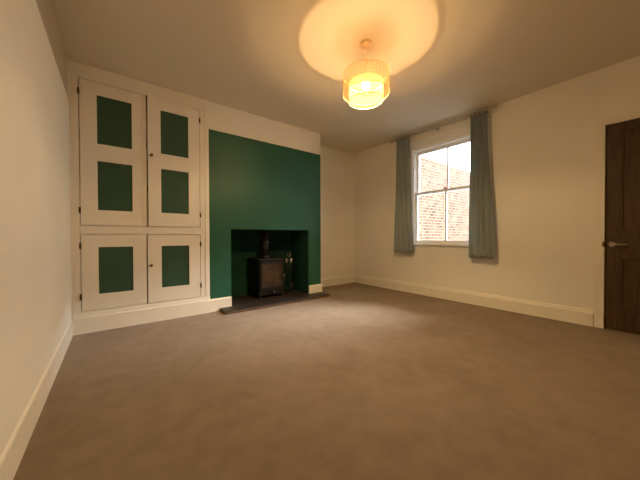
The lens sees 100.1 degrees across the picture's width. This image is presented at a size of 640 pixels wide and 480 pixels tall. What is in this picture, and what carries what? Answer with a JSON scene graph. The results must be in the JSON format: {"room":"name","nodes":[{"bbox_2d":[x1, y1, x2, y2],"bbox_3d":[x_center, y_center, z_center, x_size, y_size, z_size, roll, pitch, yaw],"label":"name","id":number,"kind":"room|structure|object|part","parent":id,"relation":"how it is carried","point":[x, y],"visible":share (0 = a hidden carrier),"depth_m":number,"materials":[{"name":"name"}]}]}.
{"room":"living room","nodes":[
{"label":"living room","id":0,"kind":"room"},
{"bbox_2d":[0,0,71,456],"bbox_3d":[-1.274,-0.372,0.878,0.312,2.541,5.450,-1,1,-38],"label":"wall","id":1,"kind":"structure","parent":0,"point":[36,293],"depth_m":1.29,"materials":[{"name":"beige paint"}]},
{"bbox_2d":[0,319,72,479],"bbox_3d":[-0.980,0.803,0.766,0.020,0.192,4.298,-1,1,-38],"label":"baseboard","id":2,"kind":"structure","parent":1,"relation":"attached to","point":[11,457],"depth_m":1.23,"materials":[{"name":"white wood"}]},
{"bbox_2d":[208,101,320,298],"bbox_3d":[-0.914,-0.409,4.077,1.702,2.541,0.817,-1,1,-38],"label":"wall","id":3,"kind":"structure","parent":0,"point":[255,186],"depth_m":3.75,"materials":[{"name":"green paint"}]},
{"bbox_2d":[209,127,320,154],"bbox_3d":[-0.789,-1.354,3.914,1.712,0.020,0.444,-1,1,-38],"label":"trim","id":4,"kind":"structure","parent":3,"relation":"attached to","point":[209,127],"depth_m":3.63,"materials":[{"name":"white wood"}]},
{"bbox_2d":[210,274,353,311],"bbox_3d":[-0.327,0.775,4.285,2.861,0.165,0.450,-1,1,-38],"label":"baseboard","id":5,"kind":"structure","parent":3,"relation":"attached to","point":[217,303],"depth_m":4.24,"materials":[{"name":"white wood"}]},
{"bbox_2d":[13,282,639,479],"bbox_3d":[0.478,0.938,2.237,4.722,0.120,5.450,-1,1,-38],"label":"floor","id":6,"kind":"structure","parent":0,"point":[359,381],"depth_m":1.52,"materials":[{"name":"brown carpet"}]},
{"bbox_2d":[67,59,210,335],"bbox_3d":[-1.929,-0.393,2.984,1.242,2.540,0.472,-1,1,-38],"label":"tall cabinet","id":7,"kind":"object","parent":6,"relation":"on","point":[140,247],"visible":1,"depth_m":2.77,"materials":[{"name":"white paint"}]},
{"bbox_3d":[-2.046,-0.832,2.677,0.527,1.375,0.026,-1,1,-38],"label":"door","id":8,"kind":"part","parent":7,"relation":"part of","materials":[{"name":"white wood"}]},
{"bbox_3d":[-2.046,0.311,2.689,0.519,0.730,0.022,-1,1,-38],"label":"door","id":9,"kind":"part","parent":7,"relation":"part of","materials":[{"name":"white wood"}]},
{"bbox_3d":[-2.049,-1.165,2.678,0.284,0.476,0.006,-1,1,-38],"label":"panel","id":10,"kind":"part","parent":7,"relation":"part of","materials":[{"name":"green paint"}]},
{"bbox_3d":[-2.047,-0.529,2.685,0.284,0.484,0.006,-1,1,-38],"label":"panel","id":11,"kind":"part","parent":7,"relation":"part of","materials":[{"name":"green paint"}]},
{"bbox_3d":[-2.045,0.296,2.694,0.284,0.462,0.006,-1,1,-38],"label":"panel","id":12,"kind":"part","parent":7,"relation":"part of","materials":[{"name":"green paint"}]},
{"bbox_3d":[-1.620,-0.837,2.994,0.515,1.375,0.022,-1,1,-40],"label":"door","id":13,"kind":"part","parent":7,"relation":"part of","materials":[{"name":"white wood"}]},
{"bbox_3d":[-1.624,0.306,3.011,0.523,0.730,0.022,-1,1,-38],"label":"door","id":14,"kind":"part","parent":7,"relation":"part of","materials":[{"name":"white wood"}]},
{"bbox_3d":[-1.622,-1.170,2.992,0.284,0.476,0.006,-1,1,-40],"label":"panel","id":15,"kind":"part","parent":7,"relation":"part of","materials":[{"name":"green paint"}]},
{"bbox_3d":[-1.620,-0.534,2.999,0.284,0.484,0.006,-1,1,-40],"label":"panel","id":16,"kind":"part","parent":7,"relation":"part of","materials":[{"name":"green paint"}]},
{"bbox_3d":[-1.623,0.291,3.016,0.284,0.462,0.006,-1,1,-38],"label":"panel","id":17,"kind":"part","parent":7,"relation":"part of","materials":[{"name":"green paint"}]},
{"bbox_2d":[219,289,329,314],"bbox_3d":[-0.703,0.847,3.905,1.586,0.032,0.761,-1,1,-38],"label":"hearth","id":18,"kind":"object","parent":6,"relation":"on","point":[242,303],"visible":0.87,"depth_m":3.70,"materials":[{"name":"stone"}]},
{"bbox_2d":[248,230,285,298],"bbox_3d":[-0.789,0.343,4.009,0.434,0.973,0.424,-1,1,-38],"label":"wood stove","id":19,"kind":"object","parent":18,"relation":"on","point":[266,273],"visible":1,"depth_m":3.91,"materials":[{"name":"black metal"}]},
{"bbox_3d":[-0.801,0.278,4.023,0.434,0.022,0.386,-1,1,-38],"label":"plate","id":20,"kind":"part","parent":19,"relation":"part of","materials":[{"name":"black metal"}]},
{"bbox_3d":[-0.693,0.514,3.886,0.370,0.413,0.026,-1,1,-38],"label":"door","id":21,"kind":"part","parent":19,"relation":"part of","materials":[{"name":"black metal"}]},
{"bbox_3d":[-0.693,0.509,3.886,0.318,0.331,0.006,-1,1,-38],"label":"pane","id":22,"kind":"part","parent":19,"relation":"part of","materials":[{"name":"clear glass"}]},
{"bbox_2d":[285,253,293,293],"bbox_3d":[-0.481,0.513,4.176,0.139,0.627,0.139,0,1,0],"label":"tool","id":23,"kind":"object","parent":18,"relation":"on","point":[286,259],"visible":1,"depth_m":4.14,"materials":[{"name":"black metal"}]},
{"bbox_2d":[320,146,353,277],"bbox_3d":[-0.944,-0.412,4.311,4.422,2.541,0.410,-1,1,-38],"label":"wall","id":24,"kind":"structure","parent":0,"point":[336,166],"depth_m":5.05,"materials":[{"name":"beige paint"}]},
{"bbox_2d":[51,0,639,153],"bbox_3d":[0.470,-1.723,2.207,4.722,0.120,5.450,-1,1,-38],"label":"ceiling","id":25,"kind":"structure","parent":0,"point":[283,61],"depth_m":2.34,"materials":[{"name":"paint"}]},
{"bbox_2d":[343,39,389,108],"bbox_3d":[0.389,-1.419,2.272,0.396,0.487,0.396,-1,1,-38],"label":"pendant lamp","id":26,"kind":"object","parent":25,"relation":"hanging from","point":[364,44],"visible":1,"depth_m":2.25,"materials":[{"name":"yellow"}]},
{"bbox_3d":[0.390,-1.298,2.273,0.065,0.054,0.065,-1,1,-38],"label":"bulb","id":27,"kind":"part","parent":26,"relation":"part of","materials":[{"name":"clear glass"}]},
{"bbox_2d":[354,56,639,326],"bbox_3d":[2.288,-0.411,3.375,0.160,2.541,5.065,-1,1,-38],"label":"wall","id":28,"kind":"structure","parent":0,"point":[543,140],"depth_m":3.08,"materials":[{"name":"beige paint"}]},
{"bbox_2d":[390,104,496,143],"bbox_3d":[1.692,-1.629,3.893,0.128,0.052,1.578,-1,1,-38],"label":"pole","id":29,"kind":"object","parent":28,"relation":"attached to","point":[494,105],"visible":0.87,"depth_m":3.74,"materials":[{"name":"grey metal"}]},
{"bbox_2d":[394,135,412,252],"bbox_3d":[1.339,-0.726,4.300,0.076,1.856,0.378,-1,1,-38],"label":"curtain","id":30,"kind":"object","parent":29,"relation":"hanging from","point":[403,231],"visible":1,"depth_m":4.27,"materials":[{"name":"grey fabric"}]},
{"bbox_2d":[468,108,494,258],"bbox_3d":[2.039,-0.705,3.391,0.076,1.882,0.308,-1,1,-38],"label":"curtain","id":31,"kind":"object","parent":29,"relation":"hanging from","point":[481,234],"visible":1,"depth_m":3.39,"materials":[{"name":"grey fabric"}]},
{"bbox_2d":[409,118,491,245],"bbox_3d":[1.869,-0.721,3.923,0.230,1.640,1.210,-1,1,-38],"label":"window","id":32,"kind":"structure","parent":28,"relation":"in","point":[459,136],"depth_m":4.00,"materials":[{"name":"white paint"}]},
{"bbox_3d":[1.810,0.070,3.885,0.075,0.028,1.100,-1,1,-38],"label":"sill","id":33,"kind":"part","parent":32,"relation":"part of","materials":[{"name":"white paint"}]},
{"bbox_3d":[1.883,-0.661,3.934,0.196,1.520,1.040,-1,1,-38],"label":"frame","id":34,"kind":"part","parent":32,"relation":"part of","materials":[{"name":"white paint"}]},
{"bbox_3d":[1.841,-0.345,3.905,0.040,0.801,0.996,-1,1,-38],"label":"sash","id":35,"kind":"part","parent":32,"relation":"part of","materials":[{"name":"clear glass"}]},
{"bbox_3d":[1.875,-1.053,3.925,0.040,0.691,0.996,-1,1,-38],"label":"sash","id":36,"kind":"part","parent":32,"relation":"part of","materials":[{"name":"white paint"}]},
{"bbox_2d":[354,274,592,326],"bbox_3d":[1.702,0.771,4.009,0.018,0.165,3.363,-1,1,-38],"label":"baseboard","id":37,"kind":"structure","parent":28,"relation":"attached to","point":[581,316],"depth_m":3.38,"materials":[{"name":"white wood"}]},
{"bbox_2d":[594,111,639,333],"bbox_3d":[3.048,-0.153,2.351,0.209,2.042,0.884,-1,1,-38],"label":"door","id":38,"kind":"structure","parent":28,"relation":"in","point":[617,146],"depth_m":2.55,"materials":[{"name":"brown wood"}]},
{"bbox_3d":[2.814,0.041,2.531,0.055,0.052,0.132,-1,1,-38],"label":"handle","id":39,"kind":"part","parent":38,"relation":"part of","materials":[{"name":"silver metal"}]},
{"bbox_3d":[2.919,-0.551,2.449,0.014,0.953,0.228,-1,1,-38],"label":"panel moulding","id":40,"kind":"part","parent":38,"relation":"part of","materials":[{"name":"brown wood"}]},
{"bbox_3d":[2.922,0.407,2.460,0.014,0.480,0.228,-1,1,-38],"label":"panel moulding","id":41,"kind":"part","parent":38,"relation":"part of","materials":[{"name":"brown wood"}]},
{"bbox_3d":[8.516,0.960,10.345,17.905,0.300,18.000,-1,1,-38],"label":"ground","id":42,"kind":"structure","parent":0,"visible":0},
{"bbox_2d":[419,156,469,240],"bbox_3d":[6.048,-1.276,12.370,15.305,4.140,0.250,-1,1,-38],"label":"brick wall","id":43,"kind":"structure","parent":42,"relation":"on","point":[433,174],"depth_m":11.61,"materials":[{"name":"white brick"}]}
]}

